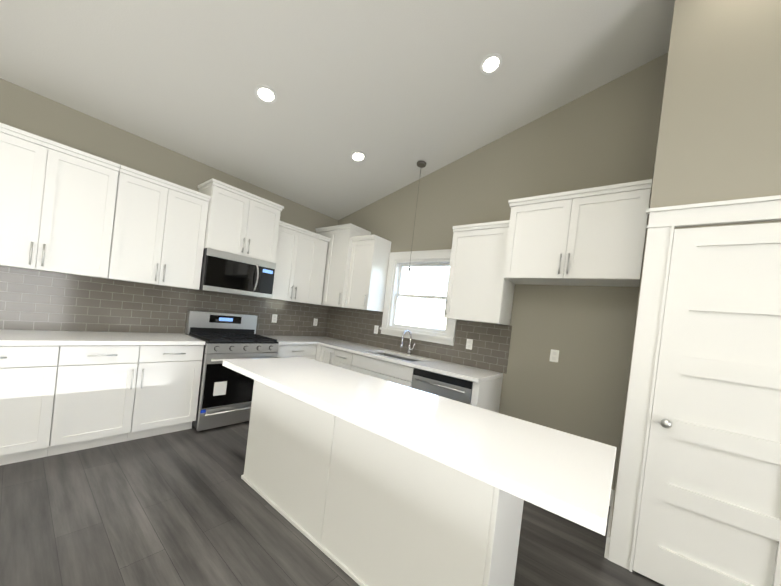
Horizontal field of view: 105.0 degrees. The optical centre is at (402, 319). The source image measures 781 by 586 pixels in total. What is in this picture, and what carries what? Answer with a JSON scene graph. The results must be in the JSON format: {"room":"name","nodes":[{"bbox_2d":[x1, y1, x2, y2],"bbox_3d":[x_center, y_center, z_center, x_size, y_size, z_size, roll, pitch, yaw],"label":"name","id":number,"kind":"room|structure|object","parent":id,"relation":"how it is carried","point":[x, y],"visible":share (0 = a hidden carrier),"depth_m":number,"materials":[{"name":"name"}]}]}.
{"room":"kitchen","nodes":[
{"label":"kitchen","id":0,"kind":"room"},
{"bbox_2d":[0,78,337,336],"bbox_3d":[-3.386,-0.465,2.174,0.150,2.858,7.320,7,1,37],"label":"wall","id":1,"kind":"structure","parent":0,"point":[26,110],"depth_m":2.80,"materials":[{"name":"beige paint"}]},
{"bbox_2d":[0,127,131,279],"bbox_3d":[-2.852,-0.875,2.404,0.327,0.956,0.860,7,1,37],"label":"upper cabinet","id":2,"kind":"object","parent":1,"relation":"attached to","point":[65,209],"depth_m":2.35,"materials":[{"name":"white wood"}]},
{"bbox_2d":[0,266,327,336],"bbox_3d":[-2.311,-0.087,3.494,0.009,0.502,3.576,7,1,37],"label":"tile backsplash","id":3,"kind":"structure","parent":1,"relation":"attached to","point":[30,299],"depth_m":2.92,"materials":[{"name":"grey tile"}]},
{"bbox_2d":[272,314,276,322],"bbox_3d":[-1.781,-0.021,4.179,0.007,0.115,0.072,7,1,37],"label":"electrical outlet","id":4,"kind":"object","parent":3,"relation":"attached to","point":[274,318],"visible":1,"depth_m":4.18,"materials":[{"name":"white plastic"}]},
{"bbox_2d":[120,171,207,289],"bbox_3d":[-2.437,-0.833,2.948,0.327,0.956,0.757,7,1,37],"label":"upper cabinet","id":5,"kind":"object","parent":1,"relation":"attached to","point":[164,233],"depth_m":2.87,"materials":[{"name":"white wood"}]},
{"bbox_2d":[196,179,283,262],"bbox_3d":[-1.920,-1.087,3.533,0.382,0.683,0.760,7,1,37],"label":"upper cabinet","id":6,"kind":"object","parent":1,"relation":"attached to","point":[239,223],"depth_m":3.37,"materials":[{"name":"white wood"}]},
{"bbox_2d":[196,248,275,297],"bbox_3d":[-1.950,-0.523,3.512,0.468,0.439,0.756,7,1,37],"label":"microwave","id":7,"kind":"object","parent":6,"relation":"attached to","point":[226,272],"visible":1,"depth_m":3.35,"materials":[{"name":"silver metal"}]},
{"bbox_2d":[259,223,330,304],"bbox_3d":[-1.499,-0.737,4.179,0.327,0.956,0.811,7,1,37],"label":"upper cabinet","id":8,"kind":"object","parent":1,"relation":"attached to","point":[299,273],"depth_m":4.07,"materials":[{"name":"white wood"}]},
{"bbox_2d":[0,421,664,585],"bbox_3d":[-0.105,1.435,-0.476,8.910,0.120,7.320,7,1,37],"label":"floor","id":9,"kind":"structure","parent":0,"point":[188,507],"depth_m":1.79,"materials":[{"name":"grey wood"}]},
{"bbox_2d":[0,345,75,465],"bbox_3d":[-3.022,0.575,2.185,0.603,0.876,0.720,7,1,37],"label":"base cabinet","id":10,"kind":"object","parent":9,"relation":"on","point":[57,400],"depth_m":2.17,"materials":[{"name":"white wood"}]},
{"bbox_2d":[64,345,203,452],"bbox_3d":[-2.571,0.621,2.776,0.603,0.876,1.015,7,1,37],"label":"base cabinet","id":11,"kind":"object","parent":9,"relation":"on","point":[121,393],"depth_m":2.58,"materials":[{"name":"white wood"}]},
{"bbox_2d":[0,330,205,345],"bbox_3d":[-2.689,0.150,2.526,0.632,0.036,1.611,7,1,37],"label":"countertop","id":12,"kind":"structure","parent":11,"relation":"on","point":[59,338],"depth_m":2.48,"materials":[{"name":"white stone"}]},
{"bbox_2d":[185,311,278,430],"bbox_3d":[-1.954,0.535,3.432,0.708,1.175,0.754,7,1,37],"label":"range","id":13,"kind":"object","parent":9,"relation":"on","point":[225,396],"visible":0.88,"depth_m":3.21,"materials":[{"name":"silver metal"}]},
{"bbox_2d":[277,345,316,359],"bbox_3d":[-1.622,0.718,4.021,0.603,0.876,0.592,7,1,37],"label":"base cabinet","id":14,"kind":"object","parent":9,"relation":"on","point":[309,351],"depth_m":3.84,"materials":[{"name":"white wood"}]},
{"bbox_2d":[315,345,322,361],"bbox_3d":[-1.197,0.763,4.447,0.765,0.876,0.603,7,1,37],"label":"base cabinet","id":15,"kind":"object","parent":9,"relation":"on","point":[319,350],"depth_m":4.03,"materials":[{"name":"white wood"}]},
{"bbox_2d":[261,335,315,344],"bbox_3d":[-1.568,0.265,3.995,0.635,0.036,0.564,7,1,37],"label":"countertop","id":16,"kind":"structure","parent":15,"relation":"on","point":[283,340],"depth_m":3.94,"materials":[{"name":"white stone"}]},
{"bbox_2d":[296,336,502,382],"bbox_3d":[-0.297,0.413,3.769,2.941,0.036,0.633,7,1,37],"label":"countertop","id":17,"kind":"structure","parent":15,"relation":"on","point":[473,374],"depth_m":3.30,"materials":[{"name":"white stone"}]},
{"bbox_2d":[375,353,418,361],"bbox_3d":[-0.082,0.549,3.576,0.744,0.180,0.414,7,1,37],"label":"sink basin","id":18,"kind":"object","parent":17,"relation":"in","point":[399,357],"visible":0.06,"depth_m":3.81,"materials":[{"name":"silver metal"}]},
{"bbox_2d":[400,330,414,354],"bbox_3d":[0.074,0.282,3.693,0.109,0.310,0.213,7,1,37],"label":"faucet","id":19,"kind":"object","parent":17,"relation":"on","point":[409,348],"visible":1,"depth_m":3.74,"materials":[{"name":"silver metal"}]},
{"bbox_2d":[323,346,338,364],"bbox_3d":[-0.812,0.810,4.150,0.332,0.876,0.603,7,1,37],"label":"base cabinet","id":20,"kind":"object","parent":9,"relation":"on","point":[329,354],"depth_m":3.89,"materials":[{"name":"white wood"}]},
{"bbox_2d":[335,350,386,380],"bbox_3d":[-0.598,0.836,3.985,0.455,0.876,0.603,7,1,37],"label":"base cabinet","id":21,"kind":"object","parent":9,"relation":"on","point":[377,368],"depth_m":3.53,"materials":[{"name":"white wood"}]},
{"bbox_2d":[412,368,472,404],"bbox_3d":[0.488,0.919,3.091,0.646,0.770,0.604,7,1,37],"label":"dishwasher","id":22,"kind":"object","parent":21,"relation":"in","point":[452,388],"visible":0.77,"depth_m":2.86,"materials":[{"name":"silver metal"}]},
{"bbox_2d":[241,381,523,585],"bbox_3d":[-0.298,0.885,1.885,1.939,0.884,0.435,7,1,37],"label":"kitchen island","id":23,"kind":"object","parent":9,"relation":"on","point":[360,479],"depth_m":1.50,"materials":[{"name":"white wood"}]},
{"bbox_2d":[222,357,616,535],"bbox_3d":[-0.180,0.435,1.707,2.270,0.040,0.672,7,1,37],"label":"island countertop","id":24,"kind":"structure","parent":23,"relation":"on","point":[568,476],"depth_m":1.24,"materials":[{"name":"white stone"}]},
{"bbox_2d":[0,0,674,219],"bbox_3d":[0.300,-2.092,-0.509,8.910,1.399,7.320,7,1,37],"label":"ceiling","id":25,"kind":"structure","parent":0,"point":[395,91],"depth_m":2.42,"materials":[{"name":"grey paint"}]},
{"bbox_2d":[255,85,276,103],"bbox_3d":[-1.168,-1.936,2.570,0.173,0.049,0.176,7,1,37],"label":"recessed light","id":26,"kind":"object","parent":25,"relation":"in","point":[265,94],"visible":1,"depth_m":2.56,"materials":[{"name":"white plastic"}]},
{"bbox_2d":[350,151,365,161],"bbox_3d":[-0.504,-1.870,3.425,0.173,0.049,0.176,7,1,37],"label":"recessed light","id":27,"kind":"object","parent":25,"relation":"in","point":[358,156],"visible":1,"depth_m":3.42,"materials":[{"name":"white plastic"}]},
{"bbox_2d":[406,160,425,276],"bbox_3d":[0.156,-1.216,3.639,0.124,1.382,0.124,7,1,37],"label":"pendant light","id":28,"kind":"object","parent":25,"relation":"hanging from","point":[421,164],"visible":0.98,"depth_m":3.63,"materials":[{"name":"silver metal"}]},
{"bbox_2d":[480,53,501,74],"bbox_3d":[0.729,-2.099,2.458,0.173,0.049,0.176,7,1,37],"label":"recessed light","id":29,"kind":"object","parent":25,"relation":"in","point":[490,63],"visible":1,"depth_m":2.45,"materials":[{"name":"white plastic"}]},
{"bbox_2d":[331,52,667,490],"bbox_3d":[2.305,-0.439,2.350,8.910,4.100,0.150,7,1,37],"label":"wall","id":30,"kind":"structure","parent":0,"point":[606,134],"depth_m":2.86,"materials":[{"name":"beige paint"}]},
{"bbox_2d":[316,227,331,304],"bbox_3d":[-1.098,-0.780,4.632,0.399,1.126,0.382,7,1,37],"label":"upper cabinet","id":31,"kind":"object","parent":30,"relation":"attached to","point":[325,231],"depth_m":4.43,"materials":[{"name":"white wood"}]},
{"bbox_2d":[324,223,370,306],"bbox_3d":[-0.796,-0.744,4.399,0.482,1.126,0.382,7,1,37],"label":"upper cabinet","id":32,"kind":"object","parent":30,"relation":"attached to","point":[343,238],"depth_m":4.23,"materials":[{"name":"white wood"}]},
{"bbox_2d":[348,235,390,310],"bbox_3d":[-0.475,-0.619,4.179,0.434,0.956,0.327,7,1,37],"label":"upper cabinet","id":33,"kind":"object","parent":30,"relation":"attached to","point":[370,260],"depth_m":4.04,"materials":[{"name":"white wood"}]},
{"bbox_2d":[324,306,511,373],"bbox_3d":[-0.051,0.167,3.999,2.945,0.502,0.009,7,1,37],"label":"tile backsplash","id":34,"kind":"structure","parent":30,"relation":"attached to","point":[491,342],"depth_m":3.58,"materials":[{"name":"grey tile"}]},
{"bbox_2d":[374,325,378,333],"bbox_3d":[-0.368,0.135,4.232,0.072,0.115,0.007,7,1,37],"label":"electrical outlet","id":35,"kind":"object","parent":34,"relation":"attached to","point":[375,329],"visible":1,"depth_m":4.23,"materials":[{"name":"white plastic"}]},
{"bbox_2d":[466,339,472,349],"bbox_3d":[0.755,0.272,3.365,0.072,0.115,0.007,7,1,37],"label":"electrical outlet","id":36,"kind":"object","parent":34,"relation":"attached to","point":[469,342],"visible":1,"depth_m":3.36,"materials":[{"name":"white plastic"}]},
{"bbox_2d":[380,249,456,345],"bbox_3d":[0.243,-0.313,3.861,1.139,1.131,0.170,7,1,37],"label":"window","id":37,"kind":"structure","parent":30,"relation":"in","point":[398,261],"depth_m":3.94,"materials":[{"name":"white wood"}]},
{"bbox_2d":[444,223,515,324],"bbox_3d":[0.838,-0.459,3.166,0.609,0.956,0.327,7,1,37],"label":"upper cabinet","id":38,"kind":"object","parent":30,"relation":"attached to","point":[476,292],"depth_m":3.03,"materials":[{"name":"white wood"}]},
{"bbox_2d":[550,349,558,362],"bbox_3d":[1.446,0.341,2.844,0.072,0.115,0.007,7,1,37],"label":"electrical outlet","id":39,"kind":"object","parent":30,"relation":"attached to","point":[554,355],"visible":1,"depth_m":2.84,"materials":[{"name":"white plastic"}]},
{"bbox_2d":[500,183,651,286],"bbox_3d":[1.497,-0.681,2.646,1.013,0.696,0.382,7,1,37],"label":"upper cabinet","id":40,"kind":"object","parent":30,"relation":"attached to","point":[594,236],"depth_m":2.46,"materials":[{"name":"white wood"}]},
{"bbox_2d":[604,489,614,558],"bbox_3d":[2.964,1.644,1.104,5.656,0.135,0.771,7,1,37],"label":"baseboard","id":41,"kind":"structure","parent":30,"relation":"attached to","point":[609,525],"depth_m":2.02,"materials":[{"name":"white wood"}]},
{"bbox_2d":[608,0,780,569],"bbox_3d":[2.142,-0.445,1.903,0.947,4.084,0.756,7,1,37],"label":"wall","id":42,"kind":"structure","parent":0,"point":[719,135],"depth_m":1.73,"materials":[{"name":"beige paint"}]},
{"bbox_2d":[608,195,780,571],"bbox_3d":[1.774,0.454,1.611,0.924,2.219,0.042,7,1,37],"label":"door frame","id":43,"kind":"structure","parent":42,"relation":"attached to","point":[663,222],"depth_m":1.83,"materials":[{"name":"white wood"}]},
{"bbox_2d":[633,222,780,585],"bbox_3d":[1.756,0.515,1.588,0.650,2.069,0.091,7,1,37],"label":"pantry door","id":44,"kind":"structure","parent":42,"relation":"in","point":[710,510],"depth_m":1.65,"materials":[{"name":"white wood"}]}
]}

